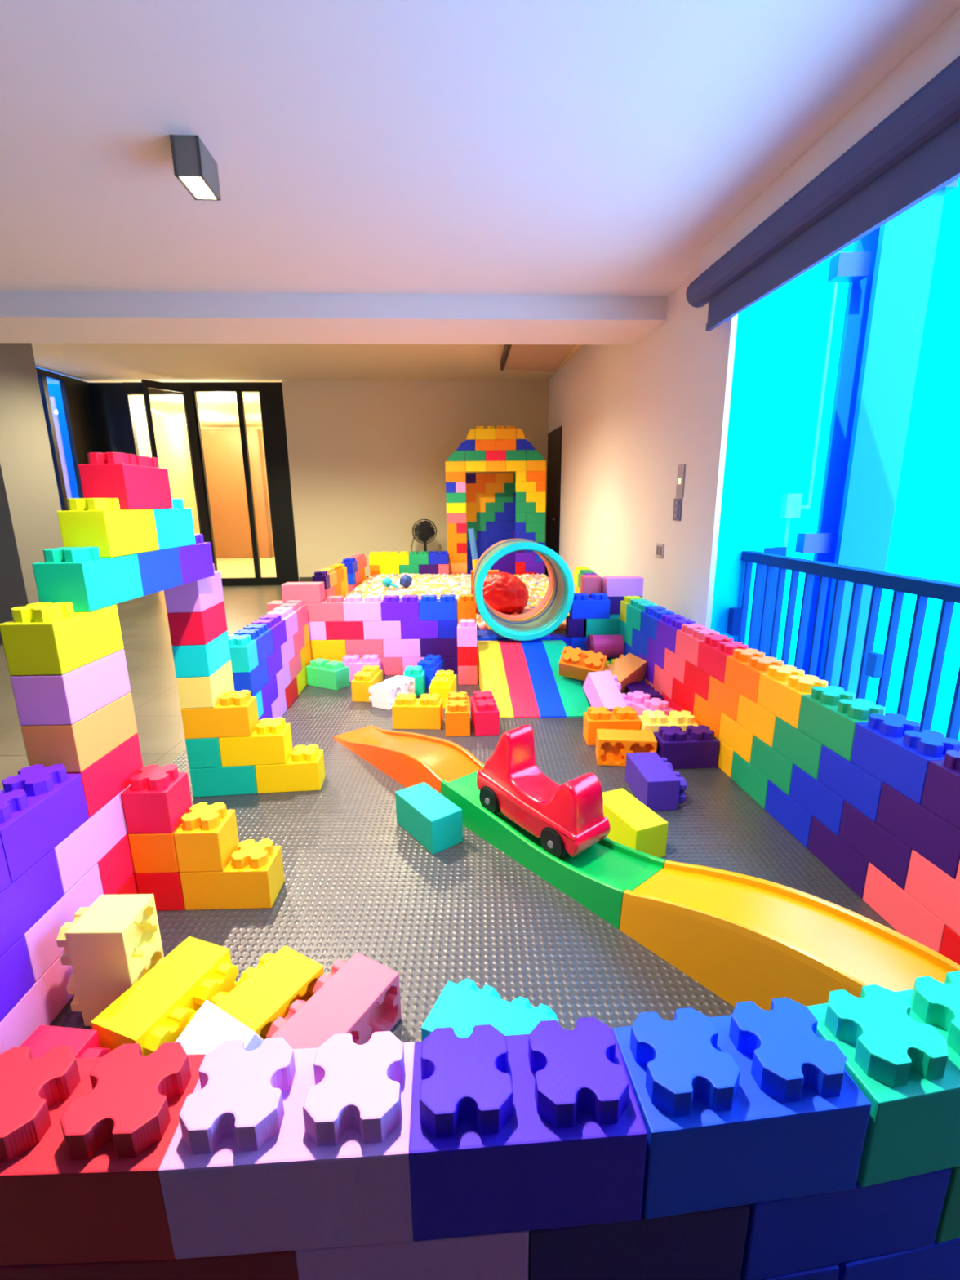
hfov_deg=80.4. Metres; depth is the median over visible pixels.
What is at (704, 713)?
brick
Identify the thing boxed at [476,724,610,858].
car
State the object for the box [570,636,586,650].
brick
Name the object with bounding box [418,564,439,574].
brick
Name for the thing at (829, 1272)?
brick
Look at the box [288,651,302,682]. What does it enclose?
brick
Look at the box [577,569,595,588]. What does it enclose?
brick
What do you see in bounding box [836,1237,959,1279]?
brick
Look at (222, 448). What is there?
wall
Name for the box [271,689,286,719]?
brick
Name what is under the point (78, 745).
brick
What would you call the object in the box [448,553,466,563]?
brick
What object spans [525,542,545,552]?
brick
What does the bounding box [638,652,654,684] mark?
brick
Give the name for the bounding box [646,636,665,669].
brick
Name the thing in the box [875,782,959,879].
brick
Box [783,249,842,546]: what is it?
drain pipe
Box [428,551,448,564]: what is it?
brick
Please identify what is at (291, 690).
brick
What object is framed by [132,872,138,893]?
brick
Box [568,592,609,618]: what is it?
brick
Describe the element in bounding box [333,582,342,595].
brick
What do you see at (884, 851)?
brick
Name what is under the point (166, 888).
brick
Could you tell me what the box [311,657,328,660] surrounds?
brick
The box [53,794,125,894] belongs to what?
brick
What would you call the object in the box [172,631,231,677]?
brick
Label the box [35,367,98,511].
window
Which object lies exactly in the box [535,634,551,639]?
brick
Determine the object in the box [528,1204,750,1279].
brick
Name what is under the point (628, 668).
brick
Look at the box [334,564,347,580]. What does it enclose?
brick
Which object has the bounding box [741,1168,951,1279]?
brick
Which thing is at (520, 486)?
brick
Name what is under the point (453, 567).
brick
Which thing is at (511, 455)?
brick
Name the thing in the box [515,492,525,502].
brick
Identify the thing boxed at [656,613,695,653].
brick
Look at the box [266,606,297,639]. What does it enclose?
brick
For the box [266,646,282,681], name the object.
brick
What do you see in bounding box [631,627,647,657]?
brick
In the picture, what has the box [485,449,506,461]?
brick
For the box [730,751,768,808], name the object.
brick
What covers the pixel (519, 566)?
brick
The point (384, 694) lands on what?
brick
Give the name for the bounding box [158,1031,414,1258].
brick
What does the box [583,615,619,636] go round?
brick
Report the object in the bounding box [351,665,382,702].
brick
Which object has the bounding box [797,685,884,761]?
brick
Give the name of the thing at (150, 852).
brick
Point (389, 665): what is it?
brick
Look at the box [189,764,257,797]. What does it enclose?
brick
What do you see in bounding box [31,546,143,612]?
brick
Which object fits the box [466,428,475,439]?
brick
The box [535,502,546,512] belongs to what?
brick
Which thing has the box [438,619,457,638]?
brick
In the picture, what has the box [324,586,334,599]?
brick
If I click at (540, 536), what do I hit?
brick
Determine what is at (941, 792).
brick
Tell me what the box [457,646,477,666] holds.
brick
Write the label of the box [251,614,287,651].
brick
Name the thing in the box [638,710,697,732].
brick
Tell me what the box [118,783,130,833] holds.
brick
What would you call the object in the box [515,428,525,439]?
brick
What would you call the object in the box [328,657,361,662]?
brick
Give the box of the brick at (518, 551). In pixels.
[515,550,525,552]
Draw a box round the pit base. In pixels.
[476,613,565,640]
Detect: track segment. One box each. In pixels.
[333,725,483,793]
[440,764,666,928]
[619,859,959,1010]
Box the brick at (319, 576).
[311,571,330,589]
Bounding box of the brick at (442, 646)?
[420,637,457,657]
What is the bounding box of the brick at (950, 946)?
[939,925,959,964]
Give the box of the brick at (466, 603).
[457,594,475,620]
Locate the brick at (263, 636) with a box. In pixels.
[234,623,273,664]
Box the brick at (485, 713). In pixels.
[471,690,499,736]
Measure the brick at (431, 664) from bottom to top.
0.187 m
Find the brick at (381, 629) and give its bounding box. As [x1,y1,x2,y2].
[363,620,401,639]
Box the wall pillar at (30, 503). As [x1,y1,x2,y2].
[0,342,63,642]
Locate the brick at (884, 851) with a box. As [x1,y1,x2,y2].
[838,800,912,889]
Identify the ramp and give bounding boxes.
[476,640,589,718]
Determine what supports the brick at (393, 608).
on the brick at (381, 629)
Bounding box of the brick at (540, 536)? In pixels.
[535,532,545,542]
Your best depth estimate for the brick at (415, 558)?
8.58 m
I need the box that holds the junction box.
[780,493,802,518]
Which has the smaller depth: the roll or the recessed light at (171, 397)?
the roll
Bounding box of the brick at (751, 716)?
[736,693,776,747]
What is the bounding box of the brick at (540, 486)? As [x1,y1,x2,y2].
[535,481,546,492]
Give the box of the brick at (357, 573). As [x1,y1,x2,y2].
[355,569,360,582]
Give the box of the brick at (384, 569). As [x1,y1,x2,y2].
[379,564,399,574]
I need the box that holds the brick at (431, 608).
[418,594,457,620]
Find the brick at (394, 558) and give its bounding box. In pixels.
[388,551,409,564]
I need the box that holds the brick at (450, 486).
[445,482,456,493]
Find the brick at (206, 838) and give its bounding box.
[173,802,239,871]
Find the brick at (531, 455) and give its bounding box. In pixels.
[526,449,545,460]
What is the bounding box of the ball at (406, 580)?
[399,573,412,588]
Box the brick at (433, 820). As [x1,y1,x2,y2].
[395,782,462,854]
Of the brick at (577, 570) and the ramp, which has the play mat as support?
the ramp
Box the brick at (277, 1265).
[54,1250,298,1279]
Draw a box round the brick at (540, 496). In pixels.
[525,491,546,502]
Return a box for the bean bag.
[471,572,528,614]
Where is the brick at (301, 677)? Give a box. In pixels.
[296,664,307,695]
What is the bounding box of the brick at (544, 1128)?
[408,1017,647,1241]
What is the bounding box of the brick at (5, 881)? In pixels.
[0,837,11,893]
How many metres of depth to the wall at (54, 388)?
10.47 m
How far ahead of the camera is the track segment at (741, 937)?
1.55 m
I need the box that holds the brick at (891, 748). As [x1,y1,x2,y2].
[850,712,959,804]
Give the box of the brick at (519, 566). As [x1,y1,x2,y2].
[515,561,524,572]
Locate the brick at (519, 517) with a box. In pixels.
[515,512,525,522]
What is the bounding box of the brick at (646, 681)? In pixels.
[644,678,662,693]
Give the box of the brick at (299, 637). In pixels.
[293,626,305,655]
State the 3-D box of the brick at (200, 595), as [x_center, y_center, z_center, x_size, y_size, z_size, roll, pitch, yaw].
[-1.326,-0.248,2.639,0.148,0.187,0.298,-2,14,-5]
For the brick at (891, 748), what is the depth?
1.83 m
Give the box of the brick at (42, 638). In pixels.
[0,601,124,675]
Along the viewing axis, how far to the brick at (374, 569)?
8.63 m
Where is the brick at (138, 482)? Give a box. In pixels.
[78,452,173,509]
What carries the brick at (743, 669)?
on the brick at (724, 698)
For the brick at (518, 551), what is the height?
0.149 m
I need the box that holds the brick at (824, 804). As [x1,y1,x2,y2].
[788,763,844,835]
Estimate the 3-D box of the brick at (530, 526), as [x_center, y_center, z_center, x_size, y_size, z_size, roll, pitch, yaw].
[0.844,-1.727,8.706,0.298,0.149,0.148,-1,14,0]
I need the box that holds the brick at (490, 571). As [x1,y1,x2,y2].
[471,569,498,586]
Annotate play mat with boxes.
[48,674,897,1043]
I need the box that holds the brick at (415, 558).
[408,551,429,564]
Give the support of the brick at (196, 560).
on the brick at (200, 595)
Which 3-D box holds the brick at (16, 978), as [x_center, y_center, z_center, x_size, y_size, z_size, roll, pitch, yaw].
[-1.235,0.863,1.323,0.148,0.149,0.298,-1,14,-1]
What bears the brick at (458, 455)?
on the brick at (451, 466)
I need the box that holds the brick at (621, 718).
[582,706,640,745]
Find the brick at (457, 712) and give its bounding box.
[444,691,470,736]
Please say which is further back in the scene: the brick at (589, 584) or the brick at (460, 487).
the brick at (460, 487)
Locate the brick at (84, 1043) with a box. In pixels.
[19,1025,110,1058]
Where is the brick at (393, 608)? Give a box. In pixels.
[381,595,420,621]
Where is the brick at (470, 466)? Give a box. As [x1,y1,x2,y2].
[465,461,485,471]
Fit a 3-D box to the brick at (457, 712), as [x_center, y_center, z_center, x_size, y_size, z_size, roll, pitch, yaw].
[-0.138,0.451,3.523,0.148,0.187,0.298,-1,14,-2]
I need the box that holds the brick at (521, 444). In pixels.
[515,439,535,449]
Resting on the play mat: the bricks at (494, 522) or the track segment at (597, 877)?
the track segment at (597, 877)
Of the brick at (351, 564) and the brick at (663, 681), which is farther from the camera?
the brick at (351, 564)
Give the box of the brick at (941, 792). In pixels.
[920,750,959,829]
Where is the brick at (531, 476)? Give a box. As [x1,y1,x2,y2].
[525,471,546,481]
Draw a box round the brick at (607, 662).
[605,658,614,666]
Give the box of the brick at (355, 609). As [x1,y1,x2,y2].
[342,595,383,621]
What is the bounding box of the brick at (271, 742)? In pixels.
[218,717,293,766]
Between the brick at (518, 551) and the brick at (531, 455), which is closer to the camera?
the brick at (531, 455)
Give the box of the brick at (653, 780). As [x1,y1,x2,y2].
[625,751,686,811]
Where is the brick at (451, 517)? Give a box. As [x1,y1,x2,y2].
[446,512,466,523]
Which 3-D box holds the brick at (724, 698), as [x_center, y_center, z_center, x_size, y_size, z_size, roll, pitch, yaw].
[1.315,0.293,2.918,0.148,0.149,0.298,-2,14,-5]
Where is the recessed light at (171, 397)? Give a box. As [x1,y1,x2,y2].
[167,395,177,398]
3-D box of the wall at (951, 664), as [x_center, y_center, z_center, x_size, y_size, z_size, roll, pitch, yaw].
[4.772,-2.692,8.697,0.150,9.750,10.388,-2,14,-4]
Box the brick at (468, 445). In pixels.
[456,440,475,450]
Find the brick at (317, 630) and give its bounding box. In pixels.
[307,621,326,639]
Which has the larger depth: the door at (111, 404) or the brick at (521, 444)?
the door at (111, 404)
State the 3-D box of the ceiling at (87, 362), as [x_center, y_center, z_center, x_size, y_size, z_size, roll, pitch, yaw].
[-2.825,-4.399,9.729,9.143,0.165,10.200,-1,14,0]
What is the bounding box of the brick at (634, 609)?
[626,599,657,631]
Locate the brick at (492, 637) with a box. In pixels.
[477,633,511,640]
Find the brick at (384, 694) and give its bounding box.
[368,675,415,710]
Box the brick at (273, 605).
[266,600,305,612]
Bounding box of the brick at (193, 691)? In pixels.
[176,659,234,708]
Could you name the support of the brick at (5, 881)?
on the brick at (24, 902)
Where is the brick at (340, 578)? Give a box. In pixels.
[326,564,344,583]
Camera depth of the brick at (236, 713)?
2.65 m
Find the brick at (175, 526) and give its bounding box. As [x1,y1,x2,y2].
[148,498,195,550]
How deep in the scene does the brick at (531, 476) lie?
8.46 m
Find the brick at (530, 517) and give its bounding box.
[525,511,545,522]
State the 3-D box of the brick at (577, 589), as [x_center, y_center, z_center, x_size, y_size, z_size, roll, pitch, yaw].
[1.144,-0.512,6.237,0.148,0.149,0.298,0,14,1]
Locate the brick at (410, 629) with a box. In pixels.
[400,620,439,639]
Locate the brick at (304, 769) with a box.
[254,744,325,793]
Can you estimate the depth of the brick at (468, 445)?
8.35 m
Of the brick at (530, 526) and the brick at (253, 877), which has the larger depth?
the brick at (530, 526)
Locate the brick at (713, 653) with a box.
[697,635,748,683]
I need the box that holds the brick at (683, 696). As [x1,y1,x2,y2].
[671,677,695,715]
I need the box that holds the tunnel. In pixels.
[472,538,573,640]
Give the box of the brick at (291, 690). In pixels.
[284,676,297,710]
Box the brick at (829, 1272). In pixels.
[739,1263,839,1279]
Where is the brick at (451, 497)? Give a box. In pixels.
[445,492,466,502]
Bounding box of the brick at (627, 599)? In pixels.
[619,595,642,622]
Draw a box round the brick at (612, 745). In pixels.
[595,728,657,766]
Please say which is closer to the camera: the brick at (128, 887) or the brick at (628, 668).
the brick at (128, 887)
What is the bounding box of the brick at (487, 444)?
[475,439,495,450]
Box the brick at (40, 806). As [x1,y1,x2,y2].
[0,764,88,882]
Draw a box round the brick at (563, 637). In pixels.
[550,633,570,646]
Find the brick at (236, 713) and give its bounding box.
[181,689,258,738]
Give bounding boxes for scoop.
[382,577,399,588]
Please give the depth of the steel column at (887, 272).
3.72 m
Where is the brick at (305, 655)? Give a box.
[299,641,311,669]
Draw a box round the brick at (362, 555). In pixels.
[352,553,366,568]
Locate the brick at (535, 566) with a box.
[524,561,544,572]
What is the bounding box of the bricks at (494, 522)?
[466,473,515,574]
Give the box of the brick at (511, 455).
[506,449,526,460]
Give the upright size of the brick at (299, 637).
0.149 m
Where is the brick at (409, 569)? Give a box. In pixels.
[399,564,418,573]
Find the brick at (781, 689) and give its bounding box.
[756,665,827,728]
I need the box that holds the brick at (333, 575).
[318,568,337,586]
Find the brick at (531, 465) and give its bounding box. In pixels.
[525,460,546,471]
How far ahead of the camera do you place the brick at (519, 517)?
8.60 m
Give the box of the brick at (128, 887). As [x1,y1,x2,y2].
[115,875,136,894]
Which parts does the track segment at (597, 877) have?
rail, rail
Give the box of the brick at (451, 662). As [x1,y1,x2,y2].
[441,656,457,674]
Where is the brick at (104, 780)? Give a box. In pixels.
[66,733,143,817]
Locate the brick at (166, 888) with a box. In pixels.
[134,871,185,911]
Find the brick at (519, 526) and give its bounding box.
[515,522,525,533]
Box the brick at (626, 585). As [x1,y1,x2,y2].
[602,575,644,596]
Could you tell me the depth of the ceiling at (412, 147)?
2.56 m
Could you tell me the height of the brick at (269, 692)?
0.149 m
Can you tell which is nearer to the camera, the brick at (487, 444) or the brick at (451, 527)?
the brick at (487, 444)
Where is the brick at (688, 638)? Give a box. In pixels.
[675,623,719,666]
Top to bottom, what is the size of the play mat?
0.015 m
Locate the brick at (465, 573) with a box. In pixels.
[448,572,466,574]
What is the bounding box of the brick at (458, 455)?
[446,450,465,461]
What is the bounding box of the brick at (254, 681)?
[232,658,268,696]
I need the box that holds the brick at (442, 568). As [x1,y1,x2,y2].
[438,564,448,573]
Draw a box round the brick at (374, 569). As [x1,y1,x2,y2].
[369,564,379,574]
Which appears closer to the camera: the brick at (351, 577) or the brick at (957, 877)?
the brick at (957, 877)
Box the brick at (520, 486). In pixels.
[515,481,536,492]
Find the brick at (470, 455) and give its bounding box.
[465,450,485,461]
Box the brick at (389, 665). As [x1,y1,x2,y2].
[377,657,403,675]
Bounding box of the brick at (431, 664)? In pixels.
[417,654,444,688]
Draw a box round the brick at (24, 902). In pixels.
[0,848,63,957]
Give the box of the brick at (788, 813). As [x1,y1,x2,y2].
[764,779,812,848]
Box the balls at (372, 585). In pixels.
[344,573,568,631]
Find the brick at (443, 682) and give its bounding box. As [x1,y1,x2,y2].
[428,670,456,708]
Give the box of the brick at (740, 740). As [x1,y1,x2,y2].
[718,711,753,763]
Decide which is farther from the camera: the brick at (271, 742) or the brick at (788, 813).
the brick at (271, 742)
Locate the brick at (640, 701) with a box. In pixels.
[626,690,674,716]
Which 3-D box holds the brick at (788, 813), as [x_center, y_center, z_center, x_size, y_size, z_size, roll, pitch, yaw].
[1.369,0.726,2.408,0.148,0.149,0.298,-2,14,-5]
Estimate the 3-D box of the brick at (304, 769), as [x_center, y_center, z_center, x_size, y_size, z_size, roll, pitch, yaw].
[-0.936,0.632,2.814,0.298,0.187,0.148,-2,14,-5]
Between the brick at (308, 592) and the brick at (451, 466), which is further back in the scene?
the brick at (451, 466)
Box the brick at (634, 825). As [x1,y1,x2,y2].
[602,788,667,857]
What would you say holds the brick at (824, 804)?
on the brick at (788, 813)
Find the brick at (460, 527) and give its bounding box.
[456,523,466,533]
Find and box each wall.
[36,367,79,498]
[131,400,199,533]
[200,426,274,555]
[200,428,272,558]
[281,380,549,582]
[548,269,737,629]
[764,177,959,723]
[930,525,959,741]
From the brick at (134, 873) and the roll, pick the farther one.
the roll
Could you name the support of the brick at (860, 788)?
on the brick at (824, 804)
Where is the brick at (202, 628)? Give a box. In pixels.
[167,600,227,645]
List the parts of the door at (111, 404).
panel, frame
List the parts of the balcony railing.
return panel, rail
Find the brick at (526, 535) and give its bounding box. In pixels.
[515,532,535,542]
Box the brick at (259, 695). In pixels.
[254,689,263,718]
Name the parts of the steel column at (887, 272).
cap plate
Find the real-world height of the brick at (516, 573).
0.149 m
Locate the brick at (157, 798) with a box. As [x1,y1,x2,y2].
[120,764,191,833]
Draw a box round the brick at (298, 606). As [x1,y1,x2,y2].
[279,600,307,631]
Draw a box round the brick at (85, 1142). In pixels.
[0,1042,205,1265]
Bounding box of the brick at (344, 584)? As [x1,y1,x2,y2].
[341,578,348,594]
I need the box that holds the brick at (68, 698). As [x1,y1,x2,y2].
[10,648,130,725]
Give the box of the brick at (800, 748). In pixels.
[772,715,822,779]
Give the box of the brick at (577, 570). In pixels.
[573,566,590,586]
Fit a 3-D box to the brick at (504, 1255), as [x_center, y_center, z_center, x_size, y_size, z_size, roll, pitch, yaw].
[-0.089,0.821,0.812,0.298,0.149,0.148,-1,14,-3]
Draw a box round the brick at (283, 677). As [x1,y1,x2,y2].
[275,662,290,696]
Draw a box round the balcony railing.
[737,546,959,739]
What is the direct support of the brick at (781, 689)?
on the brick at (800, 748)
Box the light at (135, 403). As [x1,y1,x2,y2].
[131,400,186,426]
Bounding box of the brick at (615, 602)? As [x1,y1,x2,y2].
[607,595,642,614]
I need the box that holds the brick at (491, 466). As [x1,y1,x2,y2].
[485,460,506,471]
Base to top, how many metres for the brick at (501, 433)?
0.187 m
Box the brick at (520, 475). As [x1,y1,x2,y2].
[515,471,525,481]
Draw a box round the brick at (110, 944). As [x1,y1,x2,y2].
[56,893,164,1026]
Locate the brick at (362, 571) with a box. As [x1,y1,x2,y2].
[360,568,364,580]
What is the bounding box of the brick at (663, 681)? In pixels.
[653,663,673,699]
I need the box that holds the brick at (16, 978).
[0,935,34,1022]
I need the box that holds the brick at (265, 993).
[185,946,324,1039]
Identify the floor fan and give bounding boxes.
[411,519,436,551]
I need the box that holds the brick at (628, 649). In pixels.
[624,642,638,657]
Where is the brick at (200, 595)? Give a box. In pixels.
[164,564,223,613]
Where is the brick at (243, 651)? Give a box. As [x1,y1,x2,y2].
[228,634,258,672]
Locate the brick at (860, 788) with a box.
[817,745,884,822]
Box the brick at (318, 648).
[309,640,346,657]
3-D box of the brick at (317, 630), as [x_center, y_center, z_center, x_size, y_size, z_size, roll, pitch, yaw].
[-1.381,-0.088,4.606,0.298,0.149,0.148,-1,14,0]
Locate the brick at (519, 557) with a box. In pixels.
[515,551,535,562]
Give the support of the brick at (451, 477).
on the brick at (450, 486)
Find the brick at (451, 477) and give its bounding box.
[445,471,466,482]
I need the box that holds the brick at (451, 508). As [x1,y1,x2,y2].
[446,502,466,513]
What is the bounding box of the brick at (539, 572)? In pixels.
[534,571,544,574]
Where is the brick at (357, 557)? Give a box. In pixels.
[348,555,362,570]
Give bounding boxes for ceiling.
[0,0,959,296]
[31,342,583,427]
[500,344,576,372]
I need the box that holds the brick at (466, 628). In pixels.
[457,618,476,646]
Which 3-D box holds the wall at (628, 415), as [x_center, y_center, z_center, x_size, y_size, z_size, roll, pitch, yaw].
[1.417,-1.995,6.959,0.037,3.315,6.264,-2,14,-4]
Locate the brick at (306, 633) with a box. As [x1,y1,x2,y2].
[303,622,309,644]
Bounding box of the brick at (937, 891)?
[904,849,959,936]
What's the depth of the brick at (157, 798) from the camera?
1.88 m
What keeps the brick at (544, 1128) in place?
on the brick at (504, 1255)
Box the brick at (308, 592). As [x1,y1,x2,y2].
[281,582,325,603]
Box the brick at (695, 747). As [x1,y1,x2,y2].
[653,724,719,768]
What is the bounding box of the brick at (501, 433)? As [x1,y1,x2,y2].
[495,426,515,439]
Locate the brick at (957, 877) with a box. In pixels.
[955,861,959,883]
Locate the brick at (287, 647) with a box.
[280,635,294,667]
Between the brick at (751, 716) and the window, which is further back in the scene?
the window
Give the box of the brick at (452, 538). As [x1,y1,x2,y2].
[447,533,466,543]
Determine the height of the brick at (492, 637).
0.149 m
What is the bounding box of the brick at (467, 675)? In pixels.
[457,665,477,684]
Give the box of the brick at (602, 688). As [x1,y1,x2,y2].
[582,671,631,711]
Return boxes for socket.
[655,542,664,558]
[726,607,742,635]
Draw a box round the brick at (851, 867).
[807,815,869,898]
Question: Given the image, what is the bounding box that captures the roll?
[586,634,624,658]
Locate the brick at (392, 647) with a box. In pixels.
[382,639,421,657]
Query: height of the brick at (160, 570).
0.149 m
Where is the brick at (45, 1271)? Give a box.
[0,1263,57,1279]
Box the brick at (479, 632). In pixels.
[477,630,496,634]
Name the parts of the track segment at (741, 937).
rail, rail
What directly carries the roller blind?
attached to the ceiling at (412, 147)
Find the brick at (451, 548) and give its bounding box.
[447,543,457,553]
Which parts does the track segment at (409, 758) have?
rail, rail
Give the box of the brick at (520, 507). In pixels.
[515,502,535,512]
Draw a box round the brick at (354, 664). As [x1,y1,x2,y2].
[342,653,381,682]
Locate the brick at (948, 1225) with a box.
[934,1165,959,1243]
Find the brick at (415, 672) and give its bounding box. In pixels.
[403,666,425,695]
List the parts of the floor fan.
fan blade, fan blade, motor, fan blade, fan blade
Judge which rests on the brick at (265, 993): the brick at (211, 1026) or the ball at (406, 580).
the brick at (211, 1026)
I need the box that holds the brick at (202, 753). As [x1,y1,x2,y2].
[185,737,222,768]
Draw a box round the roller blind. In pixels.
[685,8,959,331]
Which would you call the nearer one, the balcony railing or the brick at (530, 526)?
the balcony railing
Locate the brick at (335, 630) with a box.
[325,621,364,639]
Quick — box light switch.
[675,463,685,497]
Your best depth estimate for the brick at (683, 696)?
3.38 m
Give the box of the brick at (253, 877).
[179,839,284,910]
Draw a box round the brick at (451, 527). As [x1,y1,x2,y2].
[446,523,457,533]
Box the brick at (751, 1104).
[613,997,871,1219]
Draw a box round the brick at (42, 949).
[22,862,103,982]
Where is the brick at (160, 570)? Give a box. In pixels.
[134,547,182,595]
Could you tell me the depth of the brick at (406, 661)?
4.60 m
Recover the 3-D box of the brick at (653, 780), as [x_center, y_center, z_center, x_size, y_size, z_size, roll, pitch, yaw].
[0.829,0.663,2.689,0.187,0.148,0.298,-2,14,-4]
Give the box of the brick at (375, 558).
[368,551,389,564]
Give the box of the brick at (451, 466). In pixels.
[444,461,465,471]
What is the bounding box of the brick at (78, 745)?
[21,692,137,772]
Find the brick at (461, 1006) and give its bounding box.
[421,978,558,1041]
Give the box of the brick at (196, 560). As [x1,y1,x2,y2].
[176,533,214,584]
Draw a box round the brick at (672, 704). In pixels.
[662,692,681,711]
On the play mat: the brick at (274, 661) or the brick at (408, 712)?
the brick at (408, 712)
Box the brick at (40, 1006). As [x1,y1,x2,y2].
[0,952,73,1053]
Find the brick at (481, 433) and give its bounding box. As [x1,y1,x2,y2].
[475,426,495,439]
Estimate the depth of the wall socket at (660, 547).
4.97 m
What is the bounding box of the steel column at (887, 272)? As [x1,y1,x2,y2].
[795,178,958,698]
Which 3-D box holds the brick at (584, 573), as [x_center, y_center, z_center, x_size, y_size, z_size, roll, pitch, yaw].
[1.134,-0.570,5.760,0.148,0.187,0.298,0,14,1]
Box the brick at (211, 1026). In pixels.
[174,1000,263,1054]
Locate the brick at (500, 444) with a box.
[495,439,515,450]
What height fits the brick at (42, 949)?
0.149 m
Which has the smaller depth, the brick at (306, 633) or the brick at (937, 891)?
the brick at (937, 891)
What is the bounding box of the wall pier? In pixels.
[710,280,792,644]
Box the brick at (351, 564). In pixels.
[341,557,357,573]
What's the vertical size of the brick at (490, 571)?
0.149 m
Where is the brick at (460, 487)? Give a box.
[455,482,466,493]
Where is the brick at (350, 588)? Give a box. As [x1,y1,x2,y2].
[347,582,358,592]
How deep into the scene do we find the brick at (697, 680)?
3.19 m
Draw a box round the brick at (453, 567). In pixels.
[448,563,466,573]
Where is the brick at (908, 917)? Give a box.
[862,862,946,953]
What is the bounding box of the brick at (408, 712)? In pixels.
[391,693,443,728]
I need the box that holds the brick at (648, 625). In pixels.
[640,605,675,641]
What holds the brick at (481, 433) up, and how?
on the brick
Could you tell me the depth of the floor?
4.97 m
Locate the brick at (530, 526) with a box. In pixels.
[525,522,545,532]
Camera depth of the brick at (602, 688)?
3.56 m
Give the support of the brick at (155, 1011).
on the play mat
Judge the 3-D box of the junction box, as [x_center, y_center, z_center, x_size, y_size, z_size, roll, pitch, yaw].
[3.166,-1.363,5.778,0.150,0.240,0.098,-1,14,0]
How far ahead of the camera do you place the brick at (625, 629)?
4.34 m
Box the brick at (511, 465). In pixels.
[505,460,526,471]
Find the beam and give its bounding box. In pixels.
[0,291,667,344]
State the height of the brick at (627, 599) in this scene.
0.187 m
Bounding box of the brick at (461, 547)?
[457,542,466,553]
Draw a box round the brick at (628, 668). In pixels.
[604,653,647,693]
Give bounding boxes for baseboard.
[299,573,545,582]
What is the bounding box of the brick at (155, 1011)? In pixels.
[90,936,239,1055]
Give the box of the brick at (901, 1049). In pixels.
[806,970,959,1186]
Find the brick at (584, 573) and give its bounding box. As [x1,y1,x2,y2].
[584,573,597,574]
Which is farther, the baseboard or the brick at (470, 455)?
the baseboard
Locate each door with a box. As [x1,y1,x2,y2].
[88,382,298,586]
[141,379,210,542]
[545,426,561,577]
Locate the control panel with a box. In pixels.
[672,498,682,520]
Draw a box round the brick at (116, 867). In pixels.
[97,832,134,894]
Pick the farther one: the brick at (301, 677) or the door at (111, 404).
the door at (111, 404)
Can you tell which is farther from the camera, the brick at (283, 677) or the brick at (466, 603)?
the brick at (466, 603)
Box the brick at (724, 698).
[707,675,739,721]
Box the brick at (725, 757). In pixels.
[714,735,733,777]
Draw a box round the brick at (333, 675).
[306,657,349,690]
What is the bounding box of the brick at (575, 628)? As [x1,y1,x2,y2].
[565,615,586,637]
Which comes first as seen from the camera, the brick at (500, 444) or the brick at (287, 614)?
the brick at (287, 614)
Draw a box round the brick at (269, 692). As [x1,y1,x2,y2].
[261,675,278,712]
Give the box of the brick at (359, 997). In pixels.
[266,952,400,1048]
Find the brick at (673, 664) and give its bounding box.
[663,647,685,684]
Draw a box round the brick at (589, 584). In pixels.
[580,574,601,595]
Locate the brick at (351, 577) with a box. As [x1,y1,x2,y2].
[346,573,355,585]
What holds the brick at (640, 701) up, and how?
on the play mat
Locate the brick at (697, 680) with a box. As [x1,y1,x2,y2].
[684,660,710,701]
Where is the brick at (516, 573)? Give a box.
[515,571,534,574]
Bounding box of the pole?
[467,528,478,569]
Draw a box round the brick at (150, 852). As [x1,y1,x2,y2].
[128,822,182,873]
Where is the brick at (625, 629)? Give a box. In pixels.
[618,619,632,646]
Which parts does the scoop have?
scoop handle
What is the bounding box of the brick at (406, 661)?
[402,656,424,673]
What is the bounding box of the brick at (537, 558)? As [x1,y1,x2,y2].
[534,552,543,562]
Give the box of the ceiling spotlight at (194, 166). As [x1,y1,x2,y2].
[169,134,221,200]
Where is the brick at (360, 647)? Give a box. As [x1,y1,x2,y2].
[345,639,383,657]
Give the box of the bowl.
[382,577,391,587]
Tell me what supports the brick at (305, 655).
on the brick at (301, 677)
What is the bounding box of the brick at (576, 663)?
[559,645,606,680]
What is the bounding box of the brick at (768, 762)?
[750,734,793,795]
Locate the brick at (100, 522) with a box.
[57,497,159,557]
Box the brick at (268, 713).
[258,705,272,721]
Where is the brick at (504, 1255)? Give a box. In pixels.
[295,1231,528,1279]
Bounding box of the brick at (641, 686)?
[625,680,663,700]
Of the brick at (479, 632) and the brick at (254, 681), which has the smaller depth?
the brick at (254, 681)
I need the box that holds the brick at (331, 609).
[305,595,345,622]
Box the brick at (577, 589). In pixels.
[575,584,579,593]
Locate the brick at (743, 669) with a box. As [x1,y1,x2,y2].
[724,648,783,703]
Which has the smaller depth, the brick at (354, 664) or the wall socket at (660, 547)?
the brick at (354, 664)
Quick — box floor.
[0,555,282,791]
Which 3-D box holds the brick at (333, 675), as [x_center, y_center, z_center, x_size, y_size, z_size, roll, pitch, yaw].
[-1.170,0.257,4.366,0.298,0.187,0.148,7,15,28]
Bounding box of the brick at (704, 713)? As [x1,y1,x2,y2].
[693,693,721,737]

